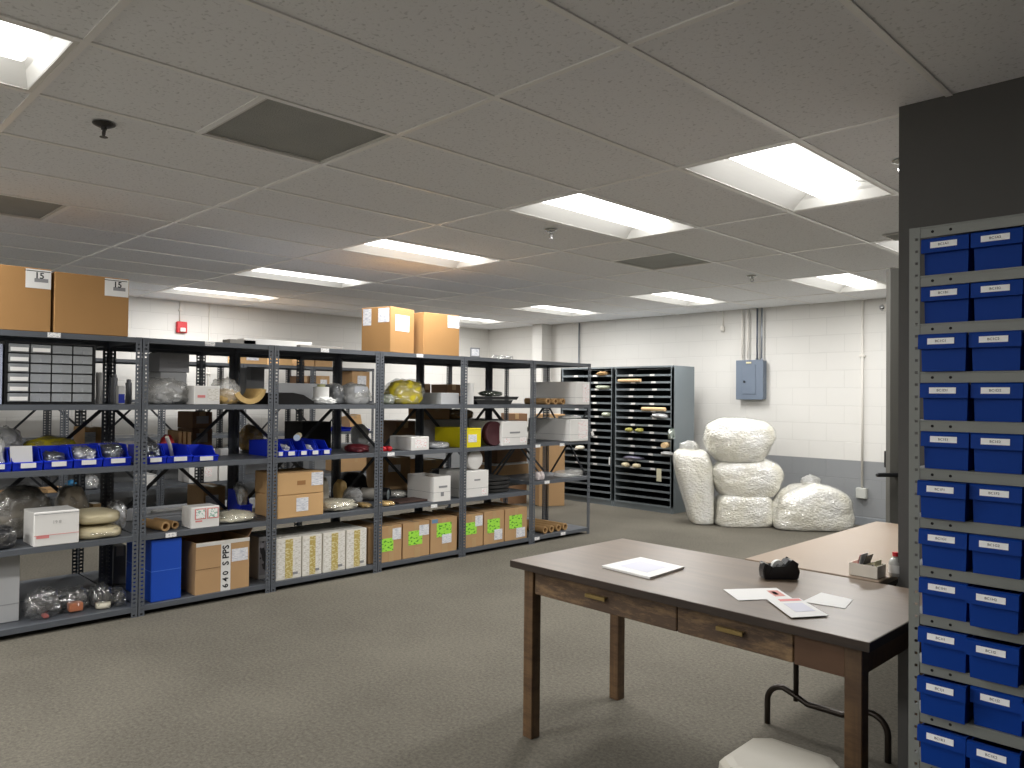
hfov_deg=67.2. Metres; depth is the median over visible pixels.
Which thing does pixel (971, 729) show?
shelf
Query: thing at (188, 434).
carton
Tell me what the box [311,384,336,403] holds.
roll
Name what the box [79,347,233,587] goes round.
shelving unit
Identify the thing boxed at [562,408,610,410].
shelf
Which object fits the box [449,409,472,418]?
bag
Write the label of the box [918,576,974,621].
bin
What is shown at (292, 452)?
bin
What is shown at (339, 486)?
bag
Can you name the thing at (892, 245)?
ceiling light
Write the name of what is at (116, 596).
plastic bag
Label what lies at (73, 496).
wrapped bundle
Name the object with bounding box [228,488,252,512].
bin
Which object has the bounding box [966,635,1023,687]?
bin
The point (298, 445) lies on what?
bin
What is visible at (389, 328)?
carton
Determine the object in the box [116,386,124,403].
box
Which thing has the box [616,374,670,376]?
shelf
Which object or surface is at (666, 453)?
bag
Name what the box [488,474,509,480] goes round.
sheet
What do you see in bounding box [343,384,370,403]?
pack
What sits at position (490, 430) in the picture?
round disc
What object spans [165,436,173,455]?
rod
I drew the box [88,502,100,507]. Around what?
carton
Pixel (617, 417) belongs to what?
shelf
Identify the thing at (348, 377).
carton
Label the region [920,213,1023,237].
shelf
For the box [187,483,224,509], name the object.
carton
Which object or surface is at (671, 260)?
ceiling vent
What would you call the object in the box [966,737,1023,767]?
bin
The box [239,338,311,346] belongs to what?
flat box
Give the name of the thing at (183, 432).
carton
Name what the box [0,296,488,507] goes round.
wall
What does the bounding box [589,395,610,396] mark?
shelf
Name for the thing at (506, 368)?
shelving unit
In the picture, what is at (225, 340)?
flat box
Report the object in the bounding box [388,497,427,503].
flat board
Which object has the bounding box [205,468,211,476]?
print
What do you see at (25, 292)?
carton
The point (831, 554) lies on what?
folding table
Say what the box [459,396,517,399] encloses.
tray
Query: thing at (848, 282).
ceiling light
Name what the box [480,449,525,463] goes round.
carton
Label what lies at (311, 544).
print
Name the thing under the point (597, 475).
shelf
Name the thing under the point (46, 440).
bag
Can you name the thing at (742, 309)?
conduit
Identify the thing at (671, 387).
tall cabinet
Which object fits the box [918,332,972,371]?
bin
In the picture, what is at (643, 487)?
shelf
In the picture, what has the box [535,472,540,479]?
paper bag
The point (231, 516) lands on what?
bag
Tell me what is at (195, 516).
carton
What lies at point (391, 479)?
carton
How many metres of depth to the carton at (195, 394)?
5.11 m
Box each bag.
[0,427,22,446]
[0,438,4,462]
[0,525,16,549]
[23,436,75,445]
[24,593,60,618]
[42,451,64,460]
[59,590,87,611]
[71,446,95,458]
[82,475,98,488]
[88,587,111,608]
[100,443,123,457]
[107,500,126,528]
[110,589,125,603]
[140,442,159,456]
[219,509,254,522]
[233,484,247,504]
[239,424,263,449]
[280,444,289,450]
[305,444,312,449]
[323,498,357,510]
[333,479,346,497]
[341,472,367,489]
[343,487,362,502]
[350,424,368,443]
[357,502,371,507]
[380,500,394,505]
[381,394,394,403]
[384,380,422,403]
[391,489,406,497]
[429,441,449,448]
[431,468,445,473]
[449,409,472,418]
[479,391,501,395]
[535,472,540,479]
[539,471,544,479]
[558,415,580,418]
[575,445,584,448]
[596,385,610,388]
[602,412,610,416]
[623,455,644,459]
[651,413,670,417]
[661,451,673,455]
[668,428,674,438]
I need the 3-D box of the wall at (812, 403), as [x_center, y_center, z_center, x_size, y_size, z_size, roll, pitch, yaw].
[3.614,0.221,8.980,0.150,2.705,11.250,2,-1,-45]
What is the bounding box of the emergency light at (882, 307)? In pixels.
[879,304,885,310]
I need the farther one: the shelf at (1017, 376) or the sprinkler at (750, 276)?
the sprinkler at (750, 276)
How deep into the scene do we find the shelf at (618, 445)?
9.87 m
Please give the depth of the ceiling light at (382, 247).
6.20 m
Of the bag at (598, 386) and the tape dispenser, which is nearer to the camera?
the tape dispenser
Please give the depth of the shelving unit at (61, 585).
5.26 m
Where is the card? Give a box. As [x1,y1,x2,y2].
[804,593,852,608]
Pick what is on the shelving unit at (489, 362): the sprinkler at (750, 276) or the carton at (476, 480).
the carton at (476, 480)
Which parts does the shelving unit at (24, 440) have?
shelf, post, shelf, post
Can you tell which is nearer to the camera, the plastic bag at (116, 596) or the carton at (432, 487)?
the plastic bag at (116, 596)
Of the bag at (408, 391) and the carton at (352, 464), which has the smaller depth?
the bag at (408, 391)
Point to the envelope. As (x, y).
(753, 593)
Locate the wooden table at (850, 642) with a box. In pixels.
[510,538,923,767]
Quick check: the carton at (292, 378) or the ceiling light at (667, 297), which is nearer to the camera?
the ceiling light at (667, 297)
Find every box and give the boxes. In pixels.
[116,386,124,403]
[146,352,188,403]
[151,507,181,512]
[215,448,227,455]
[223,339,255,343]
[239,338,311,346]
[297,345,342,348]
[435,427,480,447]
[849,552,885,578]
[856,487,867,498]
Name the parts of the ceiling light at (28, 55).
plate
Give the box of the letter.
[767,598,828,617]
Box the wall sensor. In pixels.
[720,311,724,331]
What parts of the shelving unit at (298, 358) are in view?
post, post, shelf, shelf, shelf, post, post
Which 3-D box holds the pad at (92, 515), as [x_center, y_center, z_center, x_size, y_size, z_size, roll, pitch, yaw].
[-2.598,0.814,4.786,0.258,0.076,0.320,2,-1,-45]
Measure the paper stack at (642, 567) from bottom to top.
0.009 m
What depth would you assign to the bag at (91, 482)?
7.74 m
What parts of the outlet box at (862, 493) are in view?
plate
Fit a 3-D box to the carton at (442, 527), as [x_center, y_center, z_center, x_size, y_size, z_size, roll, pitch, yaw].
[-0.731,1.282,6.689,0.290,0.291,0.443,2,-1,-45]
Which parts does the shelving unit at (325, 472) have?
post, post, shelf, shelf, post, shelf, post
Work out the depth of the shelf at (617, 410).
9.84 m
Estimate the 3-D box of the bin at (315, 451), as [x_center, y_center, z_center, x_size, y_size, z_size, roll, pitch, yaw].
[-1.599,0.477,5.831,0.089,0.105,0.428,2,-1,-45]
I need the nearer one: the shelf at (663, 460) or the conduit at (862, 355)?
the conduit at (862, 355)
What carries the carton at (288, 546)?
on the shelving unit at (336, 453)
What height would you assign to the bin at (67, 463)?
0.121 m
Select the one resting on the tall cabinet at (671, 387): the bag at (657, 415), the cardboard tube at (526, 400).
the bag at (657, 415)
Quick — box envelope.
[723,588,790,600]
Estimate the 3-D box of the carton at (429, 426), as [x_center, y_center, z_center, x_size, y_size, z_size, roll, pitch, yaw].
[-0.537,0.462,7.752,0.826,0.220,0.300,2,-1,-45]
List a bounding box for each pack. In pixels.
[325,384,344,403]
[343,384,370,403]
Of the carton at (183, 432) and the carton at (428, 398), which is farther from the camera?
the carton at (428, 398)
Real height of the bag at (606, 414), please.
0.060 m
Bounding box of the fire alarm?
[176,321,186,332]
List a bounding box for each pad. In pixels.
[79,507,119,524]
[79,522,121,539]
[465,451,481,469]
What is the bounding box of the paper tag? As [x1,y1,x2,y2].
[656,468,660,481]
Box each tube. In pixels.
[293,432,301,440]
[361,487,390,499]
[524,398,549,403]
[527,519,560,530]
[527,521,553,531]
[527,523,547,533]
[535,518,566,529]
[549,398,557,403]
[556,398,564,403]
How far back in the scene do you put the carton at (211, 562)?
5.18 m
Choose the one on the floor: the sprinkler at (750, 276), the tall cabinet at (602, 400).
the tall cabinet at (602, 400)
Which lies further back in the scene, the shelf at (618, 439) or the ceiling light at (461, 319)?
the ceiling light at (461, 319)
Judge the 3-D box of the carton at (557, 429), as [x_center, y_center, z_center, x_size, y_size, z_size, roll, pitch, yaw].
[0.470,0.465,7.927,0.280,0.217,0.581,2,-1,-45]
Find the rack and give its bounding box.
[908,213,1023,767]
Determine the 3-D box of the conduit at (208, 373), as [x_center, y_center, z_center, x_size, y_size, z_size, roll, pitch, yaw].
[-3.767,-0.119,9.558,0.044,1.754,0.030,2,-1,-45]
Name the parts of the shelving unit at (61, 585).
shelf, post, post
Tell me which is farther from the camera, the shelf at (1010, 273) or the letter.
the letter
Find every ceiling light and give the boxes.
[0,18,79,91]
[160,287,279,301]
[233,267,373,287]
[340,239,501,268]
[459,317,504,323]
[507,192,696,239]
[512,305,602,315]
[627,292,727,305]
[681,141,893,211]
[789,273,885,292]
[873,240,898,252]
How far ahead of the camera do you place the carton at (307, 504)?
5.60 m
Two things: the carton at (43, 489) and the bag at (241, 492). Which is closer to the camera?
the bag at (241, 492)
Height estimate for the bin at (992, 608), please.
0.092 m
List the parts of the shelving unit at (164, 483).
post, shelf, shelf, shelf, post, post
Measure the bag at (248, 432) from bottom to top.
0.218 m
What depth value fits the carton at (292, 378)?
9.47 m
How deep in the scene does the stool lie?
2.02 m
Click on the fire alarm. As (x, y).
(181, 327)
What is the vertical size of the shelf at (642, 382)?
0.024 m
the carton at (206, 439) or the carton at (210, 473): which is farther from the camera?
the carton at (210, 473)
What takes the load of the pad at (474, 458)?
on the carton at (476, 480)
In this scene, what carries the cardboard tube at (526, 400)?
on the shelving unit at (550, 477)
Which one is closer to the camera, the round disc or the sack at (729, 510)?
the round disc
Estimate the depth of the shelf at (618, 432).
9.84 m
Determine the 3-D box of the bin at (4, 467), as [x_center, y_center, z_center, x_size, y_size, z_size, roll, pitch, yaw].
[-2.968,0.432,4.387,0.138,0.120,0.308,2,-1,-45]
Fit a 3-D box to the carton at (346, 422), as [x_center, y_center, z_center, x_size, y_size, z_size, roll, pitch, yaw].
[-2.085,0.474,9.991,0.203,0.164,0.201,2,-1,-45]
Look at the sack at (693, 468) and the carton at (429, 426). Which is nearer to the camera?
the carton at (429, 426)
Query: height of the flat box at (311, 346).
0.036 m
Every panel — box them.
[276,383,329,398]
[736,360,766,399]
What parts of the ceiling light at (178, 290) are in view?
plate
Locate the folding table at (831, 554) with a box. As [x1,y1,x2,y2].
[745,521,897,763]
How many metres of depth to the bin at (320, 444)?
5.84 m
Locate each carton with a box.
[0,264,51,331]
[0,486,60,492]
[0,555,19,623]
[23,505,78,546]
[50,271,128,336]
[73,426,100,443]
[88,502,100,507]
[101,543,125,584]
[126,536,181,602]
[135,472,156,485]
[168,430,181,443]
[178,411,211,428]
[178,428,211,444]
[178,467,199,482]
[180,528,252,595]
[182,431,185,443]
[182,503,218,528]
[185,386,219,403]
[186,432,190,444]
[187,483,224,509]
[202,466,217,481]
[217,466,226,480]
[228,356,266,364]
[240,368,264,394]
[249,532,265,579]
[253,530,300,580]
[255,468,322,495]
[255,492,322,518]
[267,358,291,365]
[277,527,321,576]
[284,421,330,447]
[290,376,308,382]
[292,359,313,365]
[295,524,344,572]
[308,376,329,383]
[314,360,331,366]
[318,521,366,568]
[325,458,366,471]
[341,521,373,563]
[342,371,369,387]
[342,414,361,426]
[350,518,401,562]
[362,306,413,353]
[366,456,409,490]
[373,514,428,558]
[381,420,414,443]
[390,435,428,450]
[399,511,456,553]
[407,472,450,501]
[408,408,448,419]
[410,458,443,469]
[410,468,433,472]
[414,312,458,355]
[420,393,458,403]
[424,384,429,392]
[424,418,498,440]
[431,384,459,399]
[432,508,482,547]
[439,467,487,497]
[452,505,503,544]
[469,420,526,445]
[473,502,526,540]
[478,461,528,475]
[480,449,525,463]
[500,413,526,503]
[528,418,587,440]
[533,414,564,505]
[534,382,589,404]
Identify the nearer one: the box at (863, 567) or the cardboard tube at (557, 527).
the box at (863, 567)
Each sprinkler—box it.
[92,120,115,138]
[545,229,556,238]
[747,275,756,281]
[891,159,898,173]
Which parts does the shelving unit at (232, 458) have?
post, metal bracket, post, shelf, shelf, shelf, shelf, shelf, post, post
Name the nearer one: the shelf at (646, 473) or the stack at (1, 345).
the stack at (1, 345)
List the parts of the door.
handle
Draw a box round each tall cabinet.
[561,367,613,505]
[613,365,693,513]
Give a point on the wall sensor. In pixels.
(722, 329)
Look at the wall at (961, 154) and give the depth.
2.83 m
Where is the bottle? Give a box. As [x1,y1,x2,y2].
[888,552,898,576]
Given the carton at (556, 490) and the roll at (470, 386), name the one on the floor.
the carton at (556, 490)
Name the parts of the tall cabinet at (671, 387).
panel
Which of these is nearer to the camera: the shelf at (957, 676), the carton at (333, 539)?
the shelf at (957, 676)
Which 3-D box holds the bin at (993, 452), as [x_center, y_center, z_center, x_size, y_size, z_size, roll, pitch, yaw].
[1.248,0.167,1.923,0.292,0.092,0.108,2,-1,-45]
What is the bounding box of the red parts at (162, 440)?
[159,435,173,443]
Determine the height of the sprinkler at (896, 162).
0.056 m
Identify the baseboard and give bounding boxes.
[125,488,330,508]
[854,516,885,524]
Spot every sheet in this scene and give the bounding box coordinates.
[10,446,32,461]
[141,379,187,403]
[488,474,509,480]
[488,480,509,484]
[488,484,508,488]
[488,488,508,492]
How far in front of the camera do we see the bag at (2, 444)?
4.36 m
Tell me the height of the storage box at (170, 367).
0.349 m
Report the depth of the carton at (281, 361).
9.21 m
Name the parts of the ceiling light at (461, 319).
plate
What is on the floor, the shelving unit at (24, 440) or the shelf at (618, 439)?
the shelving unit at (24, 440)
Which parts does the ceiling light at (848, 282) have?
plate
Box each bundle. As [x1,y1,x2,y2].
[0,484,50,538]
[54,485,87,508]
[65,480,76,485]
[323,477,328,499]
[596,371,609,375]
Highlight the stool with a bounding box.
[719,738,838,767]
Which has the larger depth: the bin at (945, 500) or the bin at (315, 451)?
the bin at (315, 451)
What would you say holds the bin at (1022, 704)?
on the rack
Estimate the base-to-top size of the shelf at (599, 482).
0.024 m
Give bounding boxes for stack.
[0,344,2,403]
[602,557,683,578]
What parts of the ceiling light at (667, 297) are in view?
plate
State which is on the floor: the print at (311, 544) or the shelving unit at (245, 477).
the shelving unit at (245, 477)
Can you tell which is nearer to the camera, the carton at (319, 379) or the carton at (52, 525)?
the carton at (52, 525)
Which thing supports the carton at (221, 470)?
on the shelving unit at (164, 483)
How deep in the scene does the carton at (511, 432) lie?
7.15 m
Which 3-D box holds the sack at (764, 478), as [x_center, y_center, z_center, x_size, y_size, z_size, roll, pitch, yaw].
[2.599,1.031,8.552,0.806,0.442,0.515,1,-1,0]
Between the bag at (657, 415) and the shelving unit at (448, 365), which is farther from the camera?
the bag at (657, 415)
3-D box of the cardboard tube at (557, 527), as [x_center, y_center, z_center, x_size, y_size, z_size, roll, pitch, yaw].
[0.314,1.422,7.760,0.068,0.067,0.420,2,-1,-45]
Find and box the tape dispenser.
[759,556,799,579]
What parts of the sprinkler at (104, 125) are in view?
frame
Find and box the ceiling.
[0,0,1023,328]
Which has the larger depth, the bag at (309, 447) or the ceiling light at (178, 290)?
the ceiling light at (178, 290)
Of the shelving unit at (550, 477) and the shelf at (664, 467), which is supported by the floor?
the shelving unit at (550, 477)
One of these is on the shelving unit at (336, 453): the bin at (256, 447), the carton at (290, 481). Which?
the bin at (256, 447)
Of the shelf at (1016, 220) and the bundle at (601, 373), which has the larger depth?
the bundle at (601, 373)
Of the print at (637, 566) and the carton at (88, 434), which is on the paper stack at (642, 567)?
the print at (637, 566)
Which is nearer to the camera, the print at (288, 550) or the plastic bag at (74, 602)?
the plastic bag at (74, 602)
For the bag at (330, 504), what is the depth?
5.88 m
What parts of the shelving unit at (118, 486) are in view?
post, post, shelf, shelf, shelf, post, post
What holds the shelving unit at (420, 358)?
on the floor
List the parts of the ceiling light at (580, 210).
plate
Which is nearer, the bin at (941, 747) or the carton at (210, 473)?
the bin at (941, 747)
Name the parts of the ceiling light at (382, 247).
plate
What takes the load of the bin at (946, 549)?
on the rack
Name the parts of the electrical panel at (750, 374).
door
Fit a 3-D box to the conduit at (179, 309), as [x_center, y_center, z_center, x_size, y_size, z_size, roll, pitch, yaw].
[-4.014,-0.882,9.317,0.044,0.242,0.030,2,-1,-45]
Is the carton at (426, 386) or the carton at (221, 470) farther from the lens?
the carton at (221, 470)
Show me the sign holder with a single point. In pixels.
(474, 352)
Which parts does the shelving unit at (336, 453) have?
post, post, shelf, shelf, shelf, shelf, shelf, post, post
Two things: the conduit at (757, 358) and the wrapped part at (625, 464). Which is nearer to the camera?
the conduit at (757, 358)
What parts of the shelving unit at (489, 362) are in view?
post, post, shelf, post, shelf, shelf, shelf, shelf, post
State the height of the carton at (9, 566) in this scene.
0.404 m
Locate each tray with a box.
[136,510,181,521]
[254,393,313,403]
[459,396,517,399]
[459,400,512,403]
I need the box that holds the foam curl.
[219,388,265,403]
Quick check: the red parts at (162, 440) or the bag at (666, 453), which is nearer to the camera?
the red parts at (162, 440)
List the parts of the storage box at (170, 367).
lid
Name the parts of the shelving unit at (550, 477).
post, post, shelf, shelf, post, shelf, shelf, shelf, post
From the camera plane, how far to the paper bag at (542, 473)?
7.45 m
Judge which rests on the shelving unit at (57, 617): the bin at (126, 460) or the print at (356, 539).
the bin at (126, 460)
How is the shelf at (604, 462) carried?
attached to the tall cabinet at (602, 400)
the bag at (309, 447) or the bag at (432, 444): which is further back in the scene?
the bag at (432, 444)
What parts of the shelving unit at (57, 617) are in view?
shelf, shelf, shelf, shelf, shelf, post, metal bracket, post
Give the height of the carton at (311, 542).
0.295 m
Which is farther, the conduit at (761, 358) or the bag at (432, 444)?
the conduit at (761, 358)
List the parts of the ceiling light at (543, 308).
plate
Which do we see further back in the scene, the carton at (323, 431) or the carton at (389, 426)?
the carton at (389, 426)
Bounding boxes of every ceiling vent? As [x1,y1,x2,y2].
[0,195,64,219]
[203,98,390,162]
[615,253,711,269]
[882,233,898,240]
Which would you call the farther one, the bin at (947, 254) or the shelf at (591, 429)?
the shelf at (591, 429)
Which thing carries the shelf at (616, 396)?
attached to the tall cabinet at (671, 387)
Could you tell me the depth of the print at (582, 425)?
7.76 m
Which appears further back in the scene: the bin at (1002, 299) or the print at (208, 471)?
the print at (208, 471)
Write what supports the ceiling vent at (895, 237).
in the ceiling
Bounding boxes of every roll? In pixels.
[95,372,102,403]
[142,518,169,530]
[154,518,178,528]
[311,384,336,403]
[465,383,473,403]
[618,379,641,381]
[641,407,665,410]
[661,442,669,447]
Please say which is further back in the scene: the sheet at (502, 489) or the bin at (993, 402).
the sheet at (502, 489)
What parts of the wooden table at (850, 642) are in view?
leg, pull, drawer, leg, pull, drawer, leg, leg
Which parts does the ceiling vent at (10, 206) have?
frame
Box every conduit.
[178,301,181,320]
[206,304,210,410]
[578,323,579,367]
[741,309,743,359]
[746,309,748,359]
[756,308,758,359]
[760,308,762,359]
[859,300,865,487]
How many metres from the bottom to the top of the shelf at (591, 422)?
0.024 m
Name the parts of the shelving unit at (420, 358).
post, post, shelf, shelf, shelf, shelf, post, shelf, post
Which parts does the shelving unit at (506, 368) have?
post, post, shelf, post, post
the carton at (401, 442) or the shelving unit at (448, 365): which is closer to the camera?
the carton at (401, 442)
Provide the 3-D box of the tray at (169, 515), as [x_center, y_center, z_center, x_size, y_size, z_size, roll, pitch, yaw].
[-2.399,0.920,5.322,0.340,0.060,0.140,2,-1,-45]
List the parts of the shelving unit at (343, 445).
post, shelf, shelf, post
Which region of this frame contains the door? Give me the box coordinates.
[876,268,898,585]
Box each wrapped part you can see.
[621,462,630,466]
[632,463,640,467]
[635,428,643,431]
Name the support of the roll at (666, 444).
in the tall cabinet at (671, 387)
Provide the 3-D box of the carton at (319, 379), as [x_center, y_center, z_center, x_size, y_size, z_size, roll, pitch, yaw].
[-2.451,0.053,9.658,0.189,0.306,0.301,2,-1,-45]
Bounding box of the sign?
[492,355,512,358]
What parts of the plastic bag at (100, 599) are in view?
lid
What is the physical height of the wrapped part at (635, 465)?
0.055 m
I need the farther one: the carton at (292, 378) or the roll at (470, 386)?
the carton at (292, 378)
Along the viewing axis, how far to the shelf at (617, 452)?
9.85 m
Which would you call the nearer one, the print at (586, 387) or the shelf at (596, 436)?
the print at (586, 387)
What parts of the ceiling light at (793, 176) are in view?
plate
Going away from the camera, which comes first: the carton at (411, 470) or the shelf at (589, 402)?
the carton at (411, 470)
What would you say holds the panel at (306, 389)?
on the shelving unit at (336, 453)
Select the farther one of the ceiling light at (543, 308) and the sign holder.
the ceiling light at (543, 308)
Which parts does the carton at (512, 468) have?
torn lid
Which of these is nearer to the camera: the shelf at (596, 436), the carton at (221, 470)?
the carton at (221, 470)
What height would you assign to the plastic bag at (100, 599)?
0.154 m
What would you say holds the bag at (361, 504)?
on the shelving unit at (336, 453)
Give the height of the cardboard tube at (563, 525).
0.067 m
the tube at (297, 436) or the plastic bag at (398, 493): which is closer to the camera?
the tube at (297, 436)
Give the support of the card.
on the wooden table at (850, 642)
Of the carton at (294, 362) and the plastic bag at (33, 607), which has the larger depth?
the carton at (294, 362)
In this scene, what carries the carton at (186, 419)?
on the carton at (206, 439)
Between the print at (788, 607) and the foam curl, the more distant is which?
the foam curl
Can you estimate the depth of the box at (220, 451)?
5.61 m
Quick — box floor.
[0,485,897,767]
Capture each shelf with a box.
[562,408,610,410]
[563,375,610,376]
[564,484,610,493]
[564,491,610,500]
[565,415,610,417]
[565,453,610,458]
[565,459,610,465]
[565,465,610,472]
[565,472,610,479]
[566,447,610,451]
[568,479,610,486]
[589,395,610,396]
[589,402,610,403]
[590,421,610,424]
[590,428,610,431]
[590,434,610,438]
[590,441,610,445]
[591,382,610,383]
[615,450,669,456]
[615,457,669,463]
[615,464,669,471]
[615,470,669,478]
[615,477,669,485]
[615,484,669,493]
[615,490,669,500]
[615,497,669,508]
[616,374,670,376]
[616,381,670,383]
[616,389,670,390]
[616,396,670,397]
[616,402,670,404]
[616,409,670,412]
[616,416,670,419]
[616,423,669,426]
[616,430,667,434]
[616,437,669,441]
[616,443,669,448]
[915,318,1023,334]
[915,370,1023,384]
[915,747,939,767]
[917,266,1023,286]
[919,653,1023,697]
[919,700,1023,750]
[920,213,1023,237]
[920,419,1023,433]
[920,465,1023,486]
[920,512,1023,538]
[920,559,1023,591]
[920,605,1023,644]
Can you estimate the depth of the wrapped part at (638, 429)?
9.54 m
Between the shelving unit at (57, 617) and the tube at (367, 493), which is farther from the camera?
the tube at (367, 493)
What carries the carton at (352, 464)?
on the shelving unit at (325, 472)
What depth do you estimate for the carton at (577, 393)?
7.79 m
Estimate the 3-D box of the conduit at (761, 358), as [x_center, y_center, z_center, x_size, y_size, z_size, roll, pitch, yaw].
[3.048,-0.611,9.395,0.034,0.634,0.029,2,-1,-45]
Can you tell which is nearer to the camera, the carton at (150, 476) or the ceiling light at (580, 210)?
the ceiling light at (580, 210)
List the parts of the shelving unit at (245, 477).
post, post, shelf, shelf, shelf, post, post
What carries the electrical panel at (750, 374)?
attached to the wall at (812, 403)
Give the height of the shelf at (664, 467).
0.024 m
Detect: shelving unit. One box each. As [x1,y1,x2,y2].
[0,329,141,636]
[10,346,107,601]
[13,410,63,496]
[47,358,161,505]
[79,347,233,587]
[107,338,273,616]
[142,362,242,507]
[199,353,336,526]
[220,364,312,485]
[234,345,379,591]
[287,366,373,476]
[298,358,418,525]
[337,351,463,572]
[380,362,487,515]
[420,356,532,556]
[448,365,545,519]
[489,360,590,543]
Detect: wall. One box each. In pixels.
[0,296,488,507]
[488,298,885,519]
[898,76,1023,767]
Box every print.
[36,535,48,538]
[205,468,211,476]
[277,539,300,578]
[297,480,305,484]
[303,536,320,573]
[324,533,344,570]
[347,530,365,566]
[520,437,525,442]
[578,421,587,438]
[583,384,589,401]
[620,561,664,572]
[784,603,814,611]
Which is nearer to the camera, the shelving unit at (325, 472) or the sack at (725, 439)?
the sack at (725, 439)
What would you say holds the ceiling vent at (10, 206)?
in the ceiling
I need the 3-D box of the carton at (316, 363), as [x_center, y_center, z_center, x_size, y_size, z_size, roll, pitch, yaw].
[-2.438,-0.293,9.673,0.239,0.160,0.301,2,-1,-45]
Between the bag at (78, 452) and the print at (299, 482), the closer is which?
the bag at (78, 452)
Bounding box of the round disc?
[481,421,499,445]
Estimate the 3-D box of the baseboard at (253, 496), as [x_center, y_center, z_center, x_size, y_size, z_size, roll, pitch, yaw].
[-4.716,1.438,8.618,12.107,0.090,0.012,2,-1,-45]
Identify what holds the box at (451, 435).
on the shelving unit at (489, 362)
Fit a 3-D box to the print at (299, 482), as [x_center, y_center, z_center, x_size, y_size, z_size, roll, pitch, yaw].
[-1.530,0.717,5.593,0.067,0.031,0.001,2,-1,-45]
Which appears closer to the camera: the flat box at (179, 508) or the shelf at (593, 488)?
the flat box at (179, 508)
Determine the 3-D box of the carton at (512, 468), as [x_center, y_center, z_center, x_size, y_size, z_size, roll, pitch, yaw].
[-0.125,0.929,8.264,0.514,0.186,0.350,2,-1,-45]
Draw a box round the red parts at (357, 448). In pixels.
[344,444,369,452]
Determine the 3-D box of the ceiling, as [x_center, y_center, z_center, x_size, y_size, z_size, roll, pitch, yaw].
[-0.726,-1.060,4.677,12.160,0.016,11.290,2,-1,-45]
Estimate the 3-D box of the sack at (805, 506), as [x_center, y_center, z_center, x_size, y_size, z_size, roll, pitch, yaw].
[3.242,1.270,8.328,0.886,0.602,0.540,1,-1,0]
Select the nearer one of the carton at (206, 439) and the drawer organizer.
the drawer organizer
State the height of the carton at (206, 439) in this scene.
0.185 m
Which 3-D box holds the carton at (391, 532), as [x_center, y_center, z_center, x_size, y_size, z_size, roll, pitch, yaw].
[-1.124,1.275,6.299,0.221,0.285,0.443,2,-1,-45]
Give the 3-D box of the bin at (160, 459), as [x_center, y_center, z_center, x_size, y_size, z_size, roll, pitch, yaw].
[-2.363,0.452,4.988,0.134,0.112,0.308,2,-1,-45]
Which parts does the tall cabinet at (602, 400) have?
panel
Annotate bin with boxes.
[0,449,11,471]
[4,447,42,470]
[32,445,72,469]
[60,444,102,467]
[89,442,131,466]
[128,444,166,463]
[157,443,192,462]
[187,444,218,461]
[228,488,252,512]
[249,439,284,456]
[258,439,297,456]
[278,439,308,455]
[289,439,320,455]
[300,438,331,454]
[331,426,351,430]
[917,480,977,521]
[917,674,973,724]
[917,723,973,767]
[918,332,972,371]
[918,528,973,571]
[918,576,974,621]
[918,625,973,672]
[920,383,974,420]
[921,233,974,275]
[921,283,974,323]
[921,431,974,470]
[966,584,1023,634]
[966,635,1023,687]
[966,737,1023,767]
[969,330,1023,370]
[969,483,1023,526]
[969,534,1023,579]
[970,685,1023,736]
[971,227,1023,270]
[971,279,1023,320]
[971,383,1023,421]
[971,433,1023,473]
[1020,702,1023,721]
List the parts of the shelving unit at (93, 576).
post, shelf, post, shelf, shelf, post, post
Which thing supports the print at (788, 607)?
on the letter
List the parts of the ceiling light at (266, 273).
plate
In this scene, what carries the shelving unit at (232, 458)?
on the floor
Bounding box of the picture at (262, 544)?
[259,541,265,574]
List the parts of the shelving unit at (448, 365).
post, shelf, post, post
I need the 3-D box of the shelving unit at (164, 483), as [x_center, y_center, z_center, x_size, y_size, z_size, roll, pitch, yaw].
[-3.608,0.628,8.683,0.894,1.735,0.612,2,-1,-45]
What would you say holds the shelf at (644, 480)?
attached to the tall cabinet at (671, 387)
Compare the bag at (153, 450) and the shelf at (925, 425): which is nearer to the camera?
the shelf at (925, 425)
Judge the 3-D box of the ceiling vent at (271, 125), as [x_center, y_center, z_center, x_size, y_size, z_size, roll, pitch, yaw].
[-0.925,-1.080,3.316,0.584,0.012,0.584,2,-1,-45]
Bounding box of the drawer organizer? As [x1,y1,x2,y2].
[0,340,95,404]
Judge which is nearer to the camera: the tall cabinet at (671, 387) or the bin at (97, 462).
the bin at (97, 462)
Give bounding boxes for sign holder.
[470,347,479,356]
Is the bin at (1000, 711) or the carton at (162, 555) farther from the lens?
the carton at (162, 555)
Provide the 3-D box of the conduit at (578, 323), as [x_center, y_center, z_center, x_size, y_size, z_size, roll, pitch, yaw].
[0.993,0.332,11.486,0.034,2.493,0.060,2,-1,-45]
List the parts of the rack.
post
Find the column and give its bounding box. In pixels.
[532,324,551,413]
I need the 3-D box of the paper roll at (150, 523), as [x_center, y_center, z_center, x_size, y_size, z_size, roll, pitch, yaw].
[-2.337,0.916,5.029,0.280,0.059,0.060,0,-1,36]
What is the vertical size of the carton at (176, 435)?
0.186 m
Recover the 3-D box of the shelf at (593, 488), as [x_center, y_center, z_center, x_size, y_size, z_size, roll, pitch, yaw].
[1.136,1.408,10.359,0.466,0.024,0.856,2,-1,-45]
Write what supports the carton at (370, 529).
on the shelving unit at (336, 453)
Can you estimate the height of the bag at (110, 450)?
0.143 m
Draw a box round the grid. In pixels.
[0,0,952,329]
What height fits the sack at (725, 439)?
0.500 m
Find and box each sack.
[673,448,713,524]
[703,418,774,461]
[713,459,783,496]
[714,494,772,526]
[772,482,854,530]

